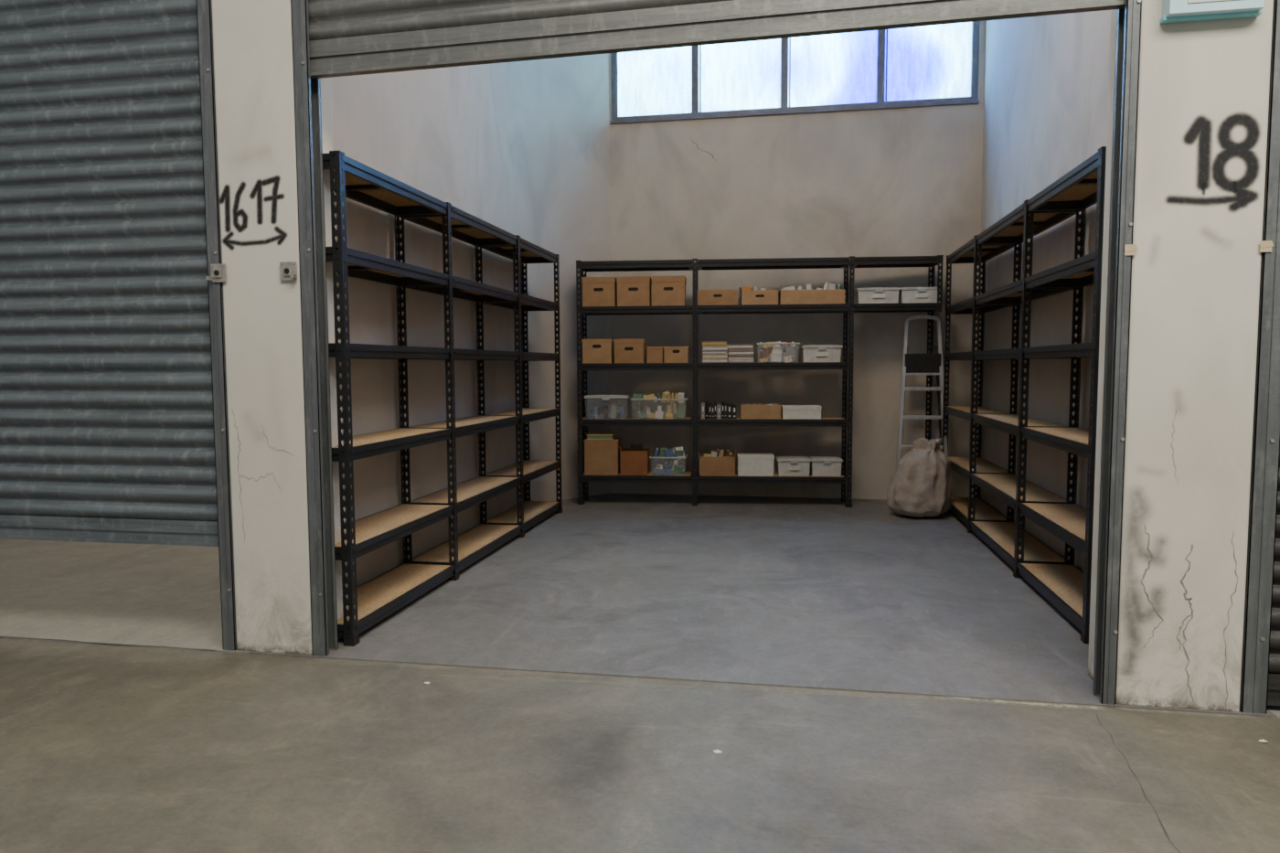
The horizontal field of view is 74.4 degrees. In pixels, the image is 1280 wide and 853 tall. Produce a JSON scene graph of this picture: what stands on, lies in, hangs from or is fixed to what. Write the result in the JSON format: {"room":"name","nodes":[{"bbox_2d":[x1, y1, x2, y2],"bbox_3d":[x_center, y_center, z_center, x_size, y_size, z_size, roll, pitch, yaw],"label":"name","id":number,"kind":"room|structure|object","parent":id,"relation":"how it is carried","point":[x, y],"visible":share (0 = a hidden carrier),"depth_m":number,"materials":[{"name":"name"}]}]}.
{"room":"warehouse","nodes":[
{"label":"warehouse","id":0,"kind":"room"},
{"bbox_2d":[330,53,612,588],"bbox_3d":[-1.139,-1.551,5.568,0.546,4.600,4.146,1,4,17],"label":"wall","id":1,"kind":"structure","parent":0,"point":[522,148],"depth_m":5.67,"materials":[{"name":"paint"}]},
{"bbox_2d":[0,492,1279,852],"bbox_3d":[0.314,1.086,1.806,18.000,0.130,11.500,0,4,10],"label":"floor","id":2,"kind":"structure","parent":0,"point":[104,748],"depth_m":2.81,"materials":[{"name":"concrete"}]},
{"bbox_2d":[0,636,212,650],"bbox_3d":[-3.156,0.899,3.694,2.900,0.001,0.018,0,4,10],"label":"joint","id":3,"kind":"object","parent":2,"relation":"on","point":[0,636],"visible":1,"depth_m":3.55,"materials":[{"name":"grey concrete"}]},
{"bbox_2d":[211,0,347,654],"bbox_3d":[-1.459,-0.490,3.443,0.340,2.806,0.280,0,4,10],"label":"wall pillar","id":4,"kind":"structure","parent":2,"relation":"on","point":[252,39],"depth_m":3.32,"materials":[{"name":"white paint"}]},
{"bbox_2d":[279,261,297,280],"bbox_3d":[-1.362,-0.601,3.255,0.070,0.072,0.038,0,4,10],"label":"bracket","id":5,"kind":"object","parent":4,"relation":"attached to","point":[287,269],"depth_m":3.26,"materials":[{"name":"white plastic"}]},
{"bbox_2d":[322,150,458,646],"bbox_3d":[-1.235,-0.134,3.983,0.306,2.003,1.122,0,4,10],"label":"metal shelving unit","id":6,"kind":"object","parent":2,"relation":"on","point":[373,601],"visible":0.76,"depth_m":3.93,"materials":[{"name":"black metal"}]},
{"bbox_2d":[399,204,524,572],"bbox_3d":[-1.035,-0.215,5.096,0.306,2.003,1.150,0,4,10],"label":"metal shelving unit","id":7,"kind":"object","parent":2,"relation":"on","point":[474,544],"visible":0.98,"depth_m":5.24,"materials":[{"name":"black metal"}]},
{"bbox_2d":[479,237,562,531],"bbox_3d":[-0.850,-0.291,6.127,0.306,2.003,0.954,0,4,10],"label":"metal shelving unit","id":8,"kind":"object","parent":2,"relation":"on","point":[535,512],"visible":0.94,"depth_m":6.34,"materials":[{"name":"black metal"}]},
{"bbox_2d":[576,258,698,505],"bbox_3d":[-0.012,-0.360,7.029,0.991,2.003,0.296,0,4,5],"label":"metal shelving unit","id":9,"kind":"object","parent":2,"relation":"on","point":[583,421],"visible":0.98,"depth_m":6.90,"materials":[{"name":"black metal"}]},
{"bbox_2d":[581,339,614,363],"bbox_3d":[-0.345,-0.628,7.041,0.245,0.201,0.235,0,4,5],"label":"box","id":10,"kind":"object","parent":9,"relation":"on","point":[594,351],"visible":0.84,"depth_m":6.93,"materials":[{"name":"brown cardboard"}]},
{"bbox_2d":[581,277,617,306],"bbox_3d":[-0.330,-1.111,7.005,0.272,0.241,0.235,0,4,5],"label":"box","id":11,"kind":"object","parent":9,"relation":"on","point":[596,291],"visible":0.82,"depth_m":6.89,"materials":[{"name":"brown cardboard"}]},
{"bbox_2d":[583,437,620,475],"bbox_3d":[-0.314,0.248,7.102,0.285,0.291,0.235,0,4,5],"label":"cardboard box","id":12,"kind":"object","parent":9,"relation":"on","point":[601,456],"visible":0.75,"depth_m":6.99,"materials":[{"name":"brown cardboard"}]},
{"bbox_2d":[586,432,614,439],"bbox_3d":[-0.330,0.080,7.094,0.220,0.042,0.200,0,4,2],"label":"folders","id":13,"kind":"object","parent":12,"relation":"on","point":[591,435],"visible":1,"depth_m":7.00,"materials":[{"name":"paper"}]},
{"bbox_2d":[583,394,630,418],"bbox_3d":[-0.271,-0.161,7.063,0.368,0.205,0.233,0,4,5],"label":"plastic storage bin","id":14,"kind":"object","parent":9,"relation":"on","point":[606,410],"visible":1,"depth_m":6.98,"materials":[{"name":"white"}]},
{"bbox_2d":[613,338,646,362],"bbox_3d":[-0.081,-0.627,7.018,0.250,0.201,0.235,0,4,5],"label":"box","id":15,"kind":"object","parent":9,"relation":"on","point":[626,350],"visible":0.94,"depth_m":6.90,"materials":[{"name":"brown cardboard"}]},
{"bbox_2d":[616,276,651,306],"bbox_3d":[-0.046,-1.110,6.980,0.272,0.241,0.235,0,4,5],"label":"box","id":16,"kind":"object","parent":9,"relation":"on","point":[632,291],"visible":0.94,"depth_m":6.87,"materials":[{"name":"brown cardboard"}]},
{"bbox_2d":[618,443,650,475],"bbox_3d":[-0.041,0.267,7.077,0.247,0.254,0.221,0,4,5],"label":"open cardboard box","id":17,"kind":"object","parent":9,"relation":"on","point":[634,460],"visible":1,"depth_m":6.97,"materials":[{"name":"brown cardboard"}]},
{"bbox_2d":[646,346,663,362],"bbox_3d":[0.130,-0.593,6.984,0.135,0.136,0.200,0,4,5],"label":"cardboard box","id":18,"kind":"object","parent":9,"relation":"on","point":[655,354],"visible":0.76,"depth_m":6.89,"materials":[{"name":"brown cardboard"}]},
{"bbox_2d":[629,391,687,418],"bbox_3d":[0.162,-0.178,7.027,0.468,0.235,0.228,0,4,5],"label":"plastic storage bin","id":19,"kind":"object","parent":9,"relation":"on","point":[666,397],"visible":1,"depth_m":6.95,"materials":[{"name":"clear plastic"}]},
{"bbox_2d":[649,446,687,475],"bbox_3d":[0.239,0.284,7.054,0.308,0.243,0.228,0,4,5],"label":"plastic storage bin","id":20,"kind":"object","parent":9,"relation":"on","point":[674,454],"visible":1,"depth_m":6.99,"materials":[{"name":"white"}]},
{"bbox_2d":[651,275,686,305],"bbox_3d":[0.242,-1.109,6.955,0.272,0.241,0.235,0,4,5],"label":"box","id":21,"kind":"object","parent":9,"relation":"on","point":[666,290],"visible":0.92,"depth_m":6.84,"materials":[{"name":"brown cardboard"}]},
{"bbox_2d":[663,346,689,362],"bbox_3d":[0.302,-0.593,6.970,0.200,0.136,0.200,0,4,5],"label":"box","id":22,"kind":"object","parent":9,"relation":"on","point":[671,354],"visible":0.92,"depth_m":6.87,"materials":[{"name":"brown cardboard"}]},
{"bbox_2d":[697,256,854,507],"bbox_3d":[1.098,-0.357,6.933,1.242,2.003,0.296,0,4,5],"label":"metal shelving unit","id":23,"kind":"object","parent":2,"relation":"on","point":[840,262],"visible":0.98,"depth_m":6.80,"materials":[{"name":"black metal"}]},
{"bbox_2d":[697,448,735,475],"bbox_3d":[0.640,0.294,7.020,0.312,0.204,0.220,0,4,5],"label":"open cardboard box","id":24,"kind":"object","parent":23,"relation":"on","point":[720,463],"visible":1,"depth_m":6.92,"materials":[{"name":"cardboard"}]},
{"bbox_2d":[697,289,737,305],"bbox_3d":[0.637,-1.051,6.922,0.325,0.126,0.221,0,4,5],"label":"cardboard box","id":25,"kind":"object","parent":23,"relation":"on","point":[705,297],"visible":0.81,"depth_m":6.81,"materials":[{"name":"brown cardboard"}]},
{"bbox_2d":[701,401,736,418],"bbox_3d":[0.651,-0.135,6.977,0.288,0.134,0.202,0,4,5],"label":"binders","id":26,"kind":"object","parent":23,"relation":"on","point":[709,410],"visible":1,"depth_m":6.88,"materials":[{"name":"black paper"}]},
{"bbox_2d":[702,341,753,362],"bbox_3d":[0.721,-0.612,6.947,0.416,0.174,0.220,0,4,5],"label":"paper stack","id":27,"kind":"object","parent":23,"relation":"on","point":[713,351],"visible":1,"depth_m":6.85,"materials":[{"name":"white paper"}]},
{"bbox_2d":[736,452,774,476],"bbox_3d":[0.956,0.313,6.996,0.295,0.166,0.235,0,4,5],"label":"storage box","id":28,"kind":"object","parent":23,"relation":"on","point":[748,464],"visible":1,"depth_m":6.88,"materials":[{"name":"paper"}]},
{"bbox_2d":[739,286,778,304],"bbox_3d":[0.973,-1.067,6.891,0.312,0.159,0.221,0,4,5],"label":"open cardboard box","id":29,"kind":"object","parent":23,"relation":"on","point":[764,296],"visible":0.9,"depth_m":6.79,"materials":[{"name":"brown cardboard"}]},
{"bbox_2d":[739,403,780,418],"bbox_3d":[0.991,-0.131,6.958,0.325,0.127,0.220,0,4,5],"label":"open cardboard box","id":30,"kind":"object","parent":23,"relation":"on","point":[753,410],"visible":1,"depth_m":6.85,"materials":[{"name":"brown cardboard"}]},
{"bbox_2d":[755,341,799,362],"bbox_3d":[1.126,-0.608,6.912,0.348,0.185,0.228,0,4,5],"label":"plastic storage bin","id":31,"kind":"object","parent":23,"relation":"on","point":[773,354],"visible":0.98,"depth_m":6.83,"materials":[{"name":"white"}]},
{"bbox_2d":[775,456,810,476],"bbox_3d":[1.262,0.325,6.965,0.273,0.144,0.233,0,4,5],"label":"plastic storage bin","id":32,"kind":"object","parent":23,"relation":"on","point":[785,465],"visible":1,"depth_m":6.87,"materials":[{"name":"white plastic"}]},
{"bbox_2d":[780,405,821,419],"bbox_3d":[1.319,-0.120,6.933,0.310,0.106,0.235,0,4,5],"label":"storage box","id":33,"kind":"object","parent":23,"relation":"on","point":[787,411],"visible":0.96,"depth_m":6.82,"materials":[{"name":"paper"}]},
{"bbox_2d":[778,282,845,304],"bbox_3d":[1.393,-1.080,6.854,0.510,0.186,0.220,0,4,5],"label":"open cardboard box","id":34,"kind":"object","parent":23,"relation":"on","point":[787,295],"visible":0.92,"depth_m":6.75,"materials":[{"name":"brown cardboard"}]},
{"bbox_2d":[799,344,842,362],"bbox_3d":[1.472,-0.593,6.880,0.318,0.139,0.233,0,4,5],"label":"plastic storage bin","id":35,"kind":"object","parent":23,"relation":"on","point":[809,353],"visible":1,"depth_m":6.78,"materials":[{"name":"white plastic"}]},
{"bbox_2d":[809,456,842,476],"bbox_3d":[1.525,0.325,6.943,0.253,0.144,0.233,0,4,5],"label":"plastic storage bin","id":36,"kind":"object","parent":23,"relation":"on","point":[819,465],"visible":0.91,"depth_m":6.84,"materials":[{"name":"white plastic"}]},
{"bbox_2d":[848,255,943,439],"bbox_3d":[2.055,-0.356,6.850,0.682,2.003,0.295,0,4,5],"label":"metal shelving unit","id":37,"kind":"object","parent":2,"relation":"on","point":[901,261],"visible":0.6,"depth_m":6.68,"materials":[{"name":"black metal"}]},
{"bbox_2d":[853,287,900,303],"bbox_3d":[1.907,-1.050,6.809,0.338,0.129,0.233,0,4,5],"label":"plastic storage bin","id":38,"kind":"object","parent":37,"relation":"on","point":[873,294],"visible":0.81,"depth_m":6.71,"materials":[{"name":"white plastic"}]},
{"bbox_2d":[898,287,940,303],"bbox_3d":[2.237,-1.049,6.781,0.318,0.129,0.233,0,4,5],"label":"box","id":39,"kind":"object","parent":37,"relation":"on","point":[906,294],"visible":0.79,"depth_m":6.68,"materials":[{"name":"white plastic"}]},
{"bbox_2d":[886,437,951,517],"bbox_3d":[2.117,0.387,6.384,0.470,0.588,0.369,0,4,10],"label":"sack","id":40,"kind":"object","parent":2,"relation":"on","point":[919,487],"visible":1,"depth_m":6.28,"materials":[{"name":"beige fabric"}]},
{"bbox_2d":[896,314,947,469],"bbox_3d":[2.288,-0.129,6.842,0.444,1.549,0.250,0,4,10],"label":"step ladder","id":41,"kind":"object","parent":2,"relation":"on","point":[912,364],"visible":0.73,"depth_m":6.83,"materials":[{"name":"metal"}]},
{"bbox_2d":[941,234,1022,533],"bbox_3d":[2.475,-0.310,6.186,0.296,2.003,1.092,0,4,10],"label":"metal shelving unit","id":42,"kind":"object","parent":2,"relation":"on","point":[966,509],"visible":0.75,"depth_m":5.97,"materials":[{"name":"black metal"}]},
{"bbox_2d":[969,199,1086,578],"bbox_3d":[2.270,-0.226,5.046,0.296,2.003,1.235,0,4,10],"label":"metal shelving unit","id":43,"kind":"object","parent":2,"relation":"on","point":[1009,540],"visible":0.73,"depth_m":4.67,"materials":[{"name":"black metal"}]},
{"bbox_2d":[1016,146,1106,644],"bbox_3d":[2.065,-0.143,3.906,0.296,2.003,1.092,0,4,10],"label":"metal shelving unit","id":44,"kind":"object","parent":2,"relation":"on","point":[1066,587],"visible":0.48,"depth_m":3.87,"materials":[{"name":"black metal"}]},
{"bbox_2d":[951,696,1221,715],"bbox_3d":[1.524,0.945,2.847,0.980,0.001,0.090,0,4,10],"label":"joint","id":45,"kind":"object","parent":2,"relation":"on","point":[995,700],"visible":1,"depth_m":2.87,"materials":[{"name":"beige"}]},
{"bbox_2d":[1096,714,1180,852],"bbox_3d":[1.324,0.993,2.192,0.151,0.001,1.229,0,4,10],"label":"floor crack","id":46,"kind":"structure","parent":2,"relation":"on","point":[1162,826],"depth_m":2.28,"materials":[{"name":"grey concrete"}]},
{"bbox_2d":[1088,0,1273,711],"bbox_3d":[1.815,-0.462,2.857,0.381,2.806,0.280,0,4,10],"label":"wall pillar","id":47,"kind":"structure","parent":2,"relation":"on","point":[1196,269],"depth_m":2.74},
{"bbox_2d":[608,21,985,499],"bbox_3d":[1.269,-1.661,7.290,10.500,4.650,0.200,0,4,10],"label":"wall","id":48,"kind":"structure","parent":0,"point":[896,182],"depth_m":7.20,"materials":[{"name":"paint"}]},
{"bbox_2d":[690,138,715,160],"bbox_3d":[0.543,-2.388,7.264,0.224,0.213,0.001,0,4,10],"label":"crack","id":49,"kind":"object","parent":48,"relation":"attached to","point":[690,138],"visible":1,"depth_m":7.26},
{"bbox_2d":[610,21,979,124],"bbox_3d":[1.249,-3.132,7.110,3.050,0.990,0.100,0,4,10],"label":"window","id":50,"kind":"structure","parent":48,"relation":"in","point":[936,65],"depth_m":7.12,"materials":[{"name":"clear glass"}]},
{"bbox_2d":[975,10,1110,571],"bbox_3d":[2.484,-1.518,4.891,0.100,4.600,4.102,0,4,10],"label":"wall","id":51,"kind":"structure","parent":0,"point":[1046,96],"depth_m":5.22,"materials":[{"name":"paint"}]},
{"bbox_2d":[1129,555,1151,660],"bbox_3d":[1.680,0.525,2.810,0.176,0.688,0.001,0,4,10],"label":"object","id":52,"kind":"structure","parent":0,"point":[1138,615],"depth_m":2.82,"materials":[{"name":"grey paint"}]},
{"bbox_3d":[0.490,-2.768,2.886,10.500,1.800,0.200,0,4,10],"label":"wall","id":53,"kind":"structure","parent":0,"visible":0},
{"bbox_2d":[0,0,218,546],"bbox_3d":[-3.095,-0.693,3.617,2.920,2.347,0.036,0,4,10],"label":"roller shutter","id":54,"kind":"object","parent":53,"relation":"attached to","point":[107,421],"visible":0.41,"depth_m":3.46,"materials":[{"name":"grey metal"}]},
{"bbox_2d":[196,0,236,650],"bbox_3d":[-1.674,-0.485,3.378,0.056,2.806,0.092,0,4,10],"label":"rail","id":55,"kind":"object","parent":53,"relation":"attached to","point":[204,8],"visible":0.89,"depth_m":3.34,"materials":[{"name":"grey metal"}]},
{"bbox_2d":[205,263,226,282],"bbox_3d":[-1.662,-0.603,3.305,0.070,0.072,0.030,0,4,10],"label":"bracket","id":56,"kind":"object","parent":55,"relation":"attached to","point":[218,272],"depth_m":3.31,"materials":[{"name":"white plastic"}]},
{"bbox_2d":[231,408,245,542],"bbox_3d":[-1.608,0.197,3.376,0.039,0.534,0.001,0,4,10],"label":"crack","id":57,"kind":"object","parent":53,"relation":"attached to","point":[231,409],"visible":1,"depth_m":3.38,"materials":[{"name":"grey paint"}]},
{"bbox_2d":[219,175,287,249],"bbox_3d":[-1.507,-0.831,3.283,0.304,0.296,0.001,0,4,10],"label":"graffiti","id":58,"kind":"object","parent":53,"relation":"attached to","point":[225,196],"visible":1,"depth_m":3.28,"materials":[{"name":"black paint"}]},
{"bbox_2d":[290,0,338,656],"bbox_3d":[-1.278,-0.481,3.307,0.060,2.806,0.092,0,4,10],"label":"rail","id":59,"kind":"object","parent":53,"relation":"attached to","point":[307,91],"visible":1,"depth_m":3.30,"materials":[{"name":"grey metal"}]},
{"bbox_2d":[308,0,1125,79],"bbox_3d":[0.143,-1.572,2.971,2.938,0.444,0.036,0,4,10],"label":"roller shutter","id":60,"kind":"object","parent":53,"relation":"attached to","point":[347,37],"visible":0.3,"depth_m":3.04,"materials":[{"name":"grey metal"}]},
{"bbox_2d":[1092,0,1141,704],"bbox_3d":[1.587,-0.457,2.794,0.042,2.806,0.092,0,4,10],"label":"rail","id":61,"kind":"object","parent":53,"relation":"attached to","point":[1128,19],"visible":1,"depth_m":2.79,"materials":[{"name":"metal"}]},
{"bbox_2d":[1124,244,1137,255],"bbox_3d":[1.594,-0.574,2.737,0.038,0.035,0.002,0,4,10],"label":"tape","id":62,"kind":"object","parent":61,"relation":"attached to","point":[1129,249],"visible":1,"depth_m":2.74,"materials":[{"name":"beige paper"}]},
{"bbox_2d":[1141,525,1163,648],"bbox_3d":[1.707,0.534,2.805,0.074,0.416,0.001,0,4,10],"label":"crack","id":63,"kind":"object","parent":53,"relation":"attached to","point":[1145,526],"visible":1,"depth_m":2.81,"materials":[{"name":"grey paint"}]},
{"bbox_2d":[1170,409,1178,485],"bbox_3d":[1.754,0.068,2.763,0.028,0.250,0.001,0,4,10],"label":"crack","id":64,"kind":"object","parent":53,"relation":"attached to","point":[1176,410],"visible":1,"depth_m":2.76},
{"bbox_2d":[1176,610,1194,649],"bbox_3d":[1.808,0.675,2.797,0.049,0.134,0.001,0,4,10],"label":"crack","id":65,"kind":"object","parent":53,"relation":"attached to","point":[1193,611],"visible":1,"depth_m":2.80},
{"bbox_2d":[1180,544,1194,702],"bbox_3d":[1.816,0.655,2.794,0.059,0.535,0.001,0,4,10],"label":"crack","id":66,"kind":"object","parent":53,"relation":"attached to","point":[1184,576],"visible":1,"depth_m":2.79,"materials":[{"name":"grey paint"}]},
{"bbox_2d":[1159,0,1264,23],"bbox_3d":[1.784,-1.350,2.625,0.279,0.146,0.057,0,4,10],"label":"exit light","id":67,"kind":"object","parent":53,"relation":"attached to","point":[1174,11],"visible":1,"depth_m":2.62,"materials":[{"name":"plastic"}]},
{"bbox_2d":[1166,113,1259,211],"bbox_3d":[1.824,-0.839,2.684,0.288,0.328,0.001,0,4,10],"label":"graffiti","id":68,"kind":"object","parent":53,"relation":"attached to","point":[1200,128],"visible":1,"depth_m":2.68,"materials":[{"name":"black paint"}]},
{"bbox_2d":[1202,181,1236,194],"bbox_3d":[1.845,-0.760,2.686,0.108,0.048,0.001,0,4,10],"label":"drip","id":69,"kind":"object","parent":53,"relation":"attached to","point":[1234,183],"visible":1,"depth_m":2.69,"materials":[{"name":"black paint"}]},
{"bbox_2d":[1223,535,1237,711],"bbox_3d":[1.939,0.641,2.771,0.036,0.604,0.001,0,4,10],"label":"crack","id":70,"kind":"object","parent":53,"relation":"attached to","point":[1232,536],"visible":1,"depth_m":2.77,"materials":[{"name":"grey paint"}]},
{"bbox_2d":[1239,0,1279,714],"bbox_3d":[2.023,-0.453,2.716,0.073,2.806,0.092,0,4,10],"label":"rail","id":71,"kind":"object","parent":53,"relation":"attached to","point":[1265,449],"visible":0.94,"depth_m":2.71,"materials":[{"name":"metal"}]},
{"bbox_2d":[1259,240,1273,252],"bbox_3d":[1.982,-0.570,2.668,0.038,0.035,0.002,0,4,10],"label":"tape","id":72,"kind":"object","parent":71,"relation":"attached to","point":[1265,246],"visible":1,"depth_m":2.67,"materials":[{"name":"beige paper"}]},
{"bbox_2d":[1267,456,1279,705],"bbox_3d":[3.753,-0.428,2.406,3.568,2.734,0.036,0,4,10],"label":"roller shutter","id":73,"kind":"object","parent":53,"relation":"attached to","point":[1274,675],"visible":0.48,"depth_m":2.78,"materials":[{"name":"grey metal"}]}
]}

